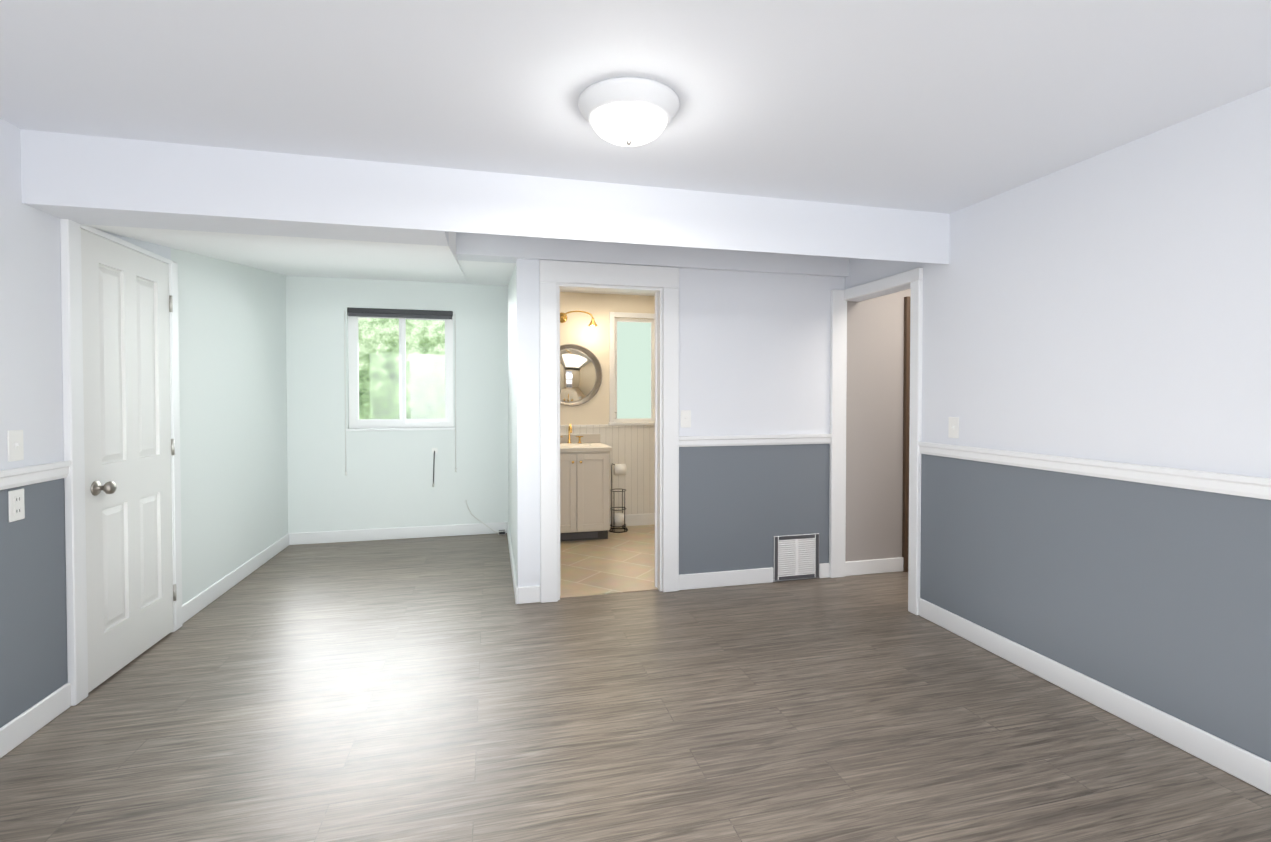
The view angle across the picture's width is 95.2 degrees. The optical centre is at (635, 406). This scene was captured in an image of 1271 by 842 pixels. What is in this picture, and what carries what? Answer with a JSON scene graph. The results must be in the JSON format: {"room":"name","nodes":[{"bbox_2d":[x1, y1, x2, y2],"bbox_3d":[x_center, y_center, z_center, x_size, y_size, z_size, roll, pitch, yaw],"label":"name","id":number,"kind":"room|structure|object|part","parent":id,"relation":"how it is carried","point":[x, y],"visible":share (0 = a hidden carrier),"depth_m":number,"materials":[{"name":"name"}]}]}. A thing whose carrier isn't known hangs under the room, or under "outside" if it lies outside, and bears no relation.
{"room":"empty basement room","nodes":[
{"label":"empty basement room","id":0,"kind":"room"},
{"bbox_2d":[0,118,287,727],"bbox_3d":[-2.153,-0.011,1.202,0.120,2.600,8.240,0,1,-14],"label":"wall","id":1,"kind":"structure","parent":0,"point":[233,411],"depth_m":3.36,"materials":[{"name":"white paint"}]},
{"bbox_2d":[7,430,23,461],"bbox_3d":[-2.326,0.148,2.182,0.016,0.116,0.072,0,1,-14],"label":"light switch","id":2,"kind":"object","parent":1,"relation":"attached to","point":[15,450],"visible":1,"depth_m":2.18,"materials":[{"name":"white plastic"}]},
{"bbox_2d":[8,488,24,521],"bbox_3d":[-2.330,0.373,2.185,0.008,0.116,0.072,0,1,-14],"label":"electrical outlet","id":3,"kind":"object","parent":1,"relation":"attached to","point":[16,508],"visible":1,"depth_m":2.18,"materials":[{"name":"white plastic"}]},
{"bbox_2d":[0,682,70,757],"bbox_3d":[-1.753,1.259,-0.097,0.015,0.105,5.245,0,1,-14],"label":"baseboard","id":4,"kind":"structure","parent":1,"relation":"attached to","point":[21,728],"depth_m":2.25,"materials":[{"name":"white wood"}]},
{"bbox_2d":[0,461,70,489],"bbox_3d":[-1.747,0.306,-0.111,0.028,0.070,5.245,0,1,-14],"label":"trim","id":5,"kind":"structure","parent":1,"relation":"attached to","point":[21,476],"depth_m":2.24,"materials":[{"name":"white wood"}]},
{"bbox_2d":[60,218,182,705],"bbox_3d":[-2.489,0.230,2.859,0.030,2.062,0.880,0,1,-14],"label":"door frame","id":6,"kind":"structure","parent":1,"relation":"attached to","point":[73,432],"depth_m":2.47,"materials":[{"name":"white wood"}]},
{"bbox_2d":[81,229,176,692],"bbox_3d":[-2.457,0.238,2.874,0.095,2.022,0.719,0,1,-14],"label":"door","id":7,"kind":"structure","parent":1,"relation":"in","point":[127,308],"depth_m":2.81,"materials":[{"name":"white wood"}]},
{"bbox_2d":[182,533,288,622],"bbox_3d":[-2.828,1.186,4.203,0.015,0.105,1.860,0,1,-14],"label":"baseboard","id":8,"kind":"structure","parent":1,"relation":"attached to","point":[193,606],"depth_m":3.95,"materials":[{"name":"white wood"}]},
{"bbox_2d":[26,204,448,245],"bbox_3d":[-1.693,-1.058,2.521,1.660,0.550,0.270,0,1,-14],"label":"ceiling beam","id":9,"kind":"structure","parent":0,"point":[126,218],"depth_m":2.53,"materials":[{"name":"white paint"}]},
{"bbox_2d":[82,224,467,283],"bbox_3d":[-2.066,-1.083,4.010,1.660,0.550,2.800,0,1,-14],"label":"ceiling slope","id":10,"kind":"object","parent":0,"point":[302,256],"visible":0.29,"depth_m":3.36,"materials":[{"name":"white paint"}]},
{"bbox_2d":[286,275,654,532],"bbox_3d":[-1.503,-0.084,5.549,3.490,2.600,0.120,0,1,-14],"label":"wall","id":11,"kind":"structure","parent":0,"point":[317,367],"depth_m":5.35,"materials":[{"name":"white paint"}]},
{"bbox_2d":[289,522,508,544],"bbox_3d":[-2.141,1.167,5.341,1.900,0.105,0.015,0,1,-14],"label":"baseboard","id":12,"kind":"structure","parent":11,"relation":"attached to","point":[380,534],"depth_m":5.32,"materials":[{"name":"white wood"}]},
{"bbox_2d":[347,308,452,318],"bbox_3d":[-2.153,-0.852,5.334,0.902,0.073,0.040,0,1,-14],"label":"blinds","id":13,"kind":"object","parent":11,"relation":"attached to","point":[391,313],"visible":0.96,"depth_m":5.32,"materials":[{"name":"grey fabric"}]},
{"bbox_2d":[344,310,456,474],"bbox_3d":[-2.146,-0.120,5.318,0.960,1.480,0.014,0,1,-14],"label":"cord","id":14,"kind":"object","parent":13,"relation":"hanging from","point":[345,404],"visible":1,"depth_m":5.21,"materials":[{"name":"white"}]},
{"bbox_2d":[346,427,454,430],"bbox_3d":[-2.151,0.211,5.343,0.930,0.022,0.065,0,1,-14],"label":"trim","id":15,"kind":"structure","parent":11,"relation":"attached to","point":[400,429],"depth_m":5.30,"materials":[{"name":"white wood"}]},
{"bbox_2d":[348,316,453,427],"bbox_3d":[-2.166,-0.346,5.394,0.910,1.090,0.060,0,1,-14],"label":"alcove window","id":16,"kind":"structure","parent":11,"relation":"in","point":[355,421],"depth_m":5.37,"materials":[{"name":"white plastic"}]},
{"bbox_2d":[432,448,436,486],"bbox_3d":[-1.869,0.569,5.394,0.050,0.360,0.026,0,1,-14],"label":"cable","id":17,"kind":"object","parent":11,"relation":"attached to","point":[434,450],"depth_m":5.39,"materials":[{"name":"grey plastic"}]},
{"bbox_2d":[466,500,505,534],"bbox_3d":[-1.419,1.051,5.488,0.367,0.332,0.061,0,1,-11],"label":"cable","id":18,"kind":"object","parent":11,"relation":"attached to","point":[499,532],"depth_m":5.49,"materials":[{"name":"grey plastic"}]},
{"bbox_2d":[560,311,597,326],"bbox_3d":[-0.564,-0.837,5.596,0.422,0.161,0.100,0,1,18],"label":"brass sconce","id":19,"kind":"object","parent":11,"relation":"attached to","point":[563,319],"visible":0.96,"depth_m":5.57,"materials":[{"name":"gold metal"}]},
{"bbox_2d":[560,344,601,405],"bbox_3d":[-0.627,-0.306,5.691,0.611,0.611,0.018,0,1,-14],"label":"round mirror","id":20,"kind":"object","parent":11,"relation":"attached to","point":[580,375],"visible":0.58,"depth_m":5.70,"materials":[{"name":"silver glass"}]},
{"bbox_2d":[560,424,654,514],"bbox_3d":[-0.248,0.697,5.799,1.760,1.030,0.028,0,1,-14],"label":"wainscoting","id":21,"kind":"structure","parent":11,"relation":"attached to","point":[633,448],"depth_m":5.85,"materials":[{"name":"white wood"}]},
{"bbox_2d":[610,513,654,526],"bbox_3d":[0.128,1.151,5.892,0.990,0.120,0.015,0,1,-14],"label":"baseboard","id":22,"kind":"structure","parent":11,"relation":"attached to","point":[638,519],"depth_m":5.86,"materials":[{"name":"white wood"}]},
{"bbox_2d":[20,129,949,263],"bbox_3d":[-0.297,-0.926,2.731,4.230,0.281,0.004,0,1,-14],"label":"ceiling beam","id":23,"kind":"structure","parent":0,"point":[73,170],"depth_m":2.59,"materials":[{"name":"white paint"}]},
{"bbox_2d":[458,260,515,285],"bbox_3d":[-1.128,-1.154,4.671,0.480,0.430,1.970,0,1,-14],"label":"ceiling","id":24,"kind":"structure","parent":0,"point":[486,273],"depth_m":4.34,"materials":[{"name":"white paint"}]},
{"bbox_2d":[508,265,516,577],"bbox_3d":[-0.961,-0.069,4.638,0.060,2.600,1.910,0,1,-14],"label":"wall","id":25,"kind":"structure","parent":0,"point":[512,414],"depth_m":4.38,"materials":[{"name":"white paint"}]},
{"bbox_2d":[507,522,517,603],"bbox_3d":[-0.986,1.180,4.607,0.015,0.105,1.970,0,1,-14],"label":"baseboard","id":26,"kind":"structure","parent":25,"relation":"attached to","point":[515,585],"depth_m":4.16,"materials":[{"name":"white wood"}]},
{"bbox_2d":[560,289,654,295],"bbox_3d":[0.017,-1.239,4.956,1.880,0.270,1.970,0,1,-14],"label":"ceiling","id":27,"kind":"structure","parent":0,"point":[606,292],"depth_m":5.69,"materials":[{"name":"white paint"}]},
{"bbox_2d":[560,525,657,597],"bbox_3d":[-0.017,1.224,4.883,1.760,0.006,1.935,0,1,-14],"label":"floor","id":28,"kind":"structure","parent":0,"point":[623,562],"depth_m":4.53,"materials":[{"name":"beige tile"}]},
{"bbox_2d":[560,424,611,541],"bbox_3d":[-0.588,0.695,5.405,0.640,1.046,0.596,0,1,-14],"label":"bathroom vanity","id":29,"kind":"object","parent":28,"relation":"on","point":[584,486],"visible":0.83,"depth_m":5.18,"materials":[{"name":"beige wood"}]},
{"bbox_2d":[609,463,627,532],"bbox_3d":[-0.168,0.883,5.631,0.186,0.654,0.186,0,1,-14],"label":"toilet paper stand","id":30,"kind":"object","parent":28,"relation":"on","point":[619,518],"visible":0.94,"depth_m":5.59,"materials":[{"name":"black metal"}]},
{"bbox_2d":[0,533,1270,841],"bbox_3d":[0.661,1.327,1.928,5.920,0.100,8.240,0,1,-14],"label":"floor","id":31,"kind":"structure","parent":0,"point":[436,689],"depth_m":2.27,"materials":[{"name":"laminate"}]},
{"bbox_2d":[0,0,1270,213],"bbox_3d":[0.330,-1.159,0.221,4.470,0.270,5.170,0,1,-14],"label":"ceiling","id":32,"kind":"structure","parent":0,"point":[944,106],"depth_m":1.87,"materials":[{"name":"white paint"}]},
{"bbox_2d":[578,77,679,145],"bbox_3d":[-0.023,-0.983,2.028,0.354,0.144,0.354,0,1,-14],"label":"ceiling light","id":33,"kind":"object","parent":32,"relation":"attached to","point":[663,98],"depth_m":1.93,"materials":[{"name":"white glass"}]},
{"bbox_3d":[-0.023,-0.965,2.028,0.266,0.067,0.266,0,1,-14],"label":"dome ceiling light","id":34,"kind":"part","parent":33,"relation":"part of","materials":[{"name":"white glass"}]},
{"bbox_2d":[456,232,848,277],"bbox_3d":[0.374,-1.074,3.466,2.810,0.550,1.100,0,1,-14],"label":"ceiling beam","id":35,"kind":"structure","parent":0,"point":[490,248],"depth_m":3.77,"materials":[{"name":"white paint"}]},
{"bbox_2d":[516,259,910,586],"bbox_3d":[1.133,-0.061,4.178,3.900,2.600,0.120,0,1,-14],"label":"wall","id":36,"kind":"structure","parent":0,"point":[754,353],"depth_m":4.06,"materials":[{"name":"paint"}]},
{"bbox_2d":[518,586,539,603],"bbox_3d":[-0.674,1.195,3.677,0.140,0.105,0.015,0,1,-14],"label":"baseboard","id":37,"kind":"structure","parent":36,"relation":"attached to","point":[529,594],"depth_m":3.67,"materials":[{"name":"white wood"}]},
{"bbox_2d":[681,410,690,427],"bbox_3d":[0.340,0.086,3.911,0.072,0.116,0.016,0,1,-14],"label":"light switch","id":38,"kind":"object","parent":36,"relation":"attached to","point":[685,418],"visible":1,"depth_m":3.91,"materials":[{"name":"white plastic"}]},
{"bbox_2d":[679,567,772,589],"bbox_3d":[0.628,1.190,4.003,0.705,0.105,0.015,0,1,-14],"label":"baseboard","id":39,"kind":"structure","parent":36,"relation":"attached to","point":[723,578],"depth_m":3.99,"materials":[{"name":"white wood"}]},
{"bbox_2d":[679,434,831,446],"bbox_3d":[0.846,0.237,4.035,1.150,0.070,0.028,0,1,-14],"label":"trim","id":40,"kind":"structure","parent":36,"relation":"attached to","point":[700,441],"depth_m":4.02,"materials":[{"name":"white wood"}]},
{"bbox_2d":[773,533,818,580],"bbox_3d":[1.147,1.074,4.132,0.355,0.317,0.012,0,1,-14],"label":"air vent","id":41,"kind":"object","parent":36,"relation":"in","point":[796,556],"visible":1,"depth_m":4.13,"materials":[{"name":"grey metal"}]},
{"bbox_2d":[819,563,829,577],"bbox_3d":[1.363,1.187,4.187,0.080,0.105,0.015,0,1,-14],"label":"baseboard","id":42,"kind":"structure","parent":36,"relation":"attached to","point":[824,570],"depth_m":4.18,"materials":[{"name":"white wood"}]},
{"bbox_2d":[845,557,903,575],"bbox_3d":[2.222,1.183,4.401,1.449,0.105,0.015,0,1,-14],"label":"baseboard","id":43,"kind":"structure","parent":36,"relation":"attached to","point":[872,566],"depth_m":4.28,"materials":[{"name":"white wood"}]},
{"bbox_2d":[902,296,910,571],"bbox_3d":[2.022,0.212,4.327,0.035,2.050,0.030,0,1,-14],"label":"door frame","id":44,"kind":"structure","parent":36,"relation":"attached to","point":[906,427],"depth_m":4.32,"materials":[{"name":"brown"}]},
{"bbox_2d":[845,86,1270,761],"bbox_3d":[2.306,-0.013,1.302,0.120,2.600,6.030,0,1,-14],"label":"wall","id":45,"kind":"structure","parent":0,"point":[1113,305],"depth_m":2.36,"materials":[{"name":"paint"}]},
{"bbox_2d":[829,267,922,614],"bbox_3d":[1.554,0.208,3.821,0.120,2.075,0.785,0,1,-14],"label":"door frame","id":46,"kind":"structure","parent":45,"relation":"attached to","point":[838,390],"depth_m":4.02,"materials":[{"name":"white wood"}]},
{"bbox_2d":[948,417,958,437],"bbox_3d":[1.758,0.118,3.213,0.016,0.116,0.072,0,1,-14],"label":"light switch","id":47,"kind":"object","parent":45,"relation":"attached to","point":[953,429],"visible":1,"depth_m":3.21,"materials":[{"name":"white plastic"}]},
{"bbox_2d":[918,442,1270,499],"bbox_3d":[2.330,0.289,0.908,0.028,0.070,5.245,0,1,-14],"label":"trim","id":48,"kind":"structure","parent":45,"relation":"attached to","point":[1243,485],"depth_m":2.35,"materials":[{"name":"white wood"}]},
{"bbox_2d":[919,598,1270,794],"bbox_3d":[2.336,1.242,0.926,0.015,0.105,5.245,0,1,-14],"label":"baseboard","id":49,"kind":"structure","parent":45,"relation":"attached to","point":[1254,770],"depth_m":2.36,"materials":[{"name":"white wood"}]},
{"label":"outside","id":50,"kind":"structure","parent":0,"visible":0},
{"bbox_2d":[358,318,444,418],"bbox_3d":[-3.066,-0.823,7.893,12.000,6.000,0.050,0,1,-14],"label":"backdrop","id":51,"kind":"structure","parent":50,"point":[432,327],"depth_m":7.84,"materials":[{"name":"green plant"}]},
{"bbox_3d":[-0.019,0.685,5.933,0.430,1.050,0.120,0,1,-14],"label":"wall","id":52,"kind":"structure","parent":0,"visible":0},
{"bbox_2d":[608,312,654,425],"bbox_3d":[-0.009,-0.374,5.877,0.550,1.130,0.120,0,1,-14],"label":"bathroom window","id":53,"kind":"structure","parent":52,"relation":"in","point":[631,370],"depth_m":5.89,"materials":[{"name":"white"}]},
{"bbox_3d":[-0.169,-1.070,3.804,0.700,0.570,0.060,0,1,-14],"label":"wall","id":54,"kind":"structure","parent":0,"visible":0},
{"bbox_2d":[539,260,678,602],"bbox_3d":[-0.173,0.161,3.839,0.920,2.168,0.150,0,1,-14],"label":"door frame","id":55,"kind":"structure","parent":54,"relation":"attached to","point":[570,275],"depth_m":3.78,"materials":[{"name":"white wood"}]}
]}

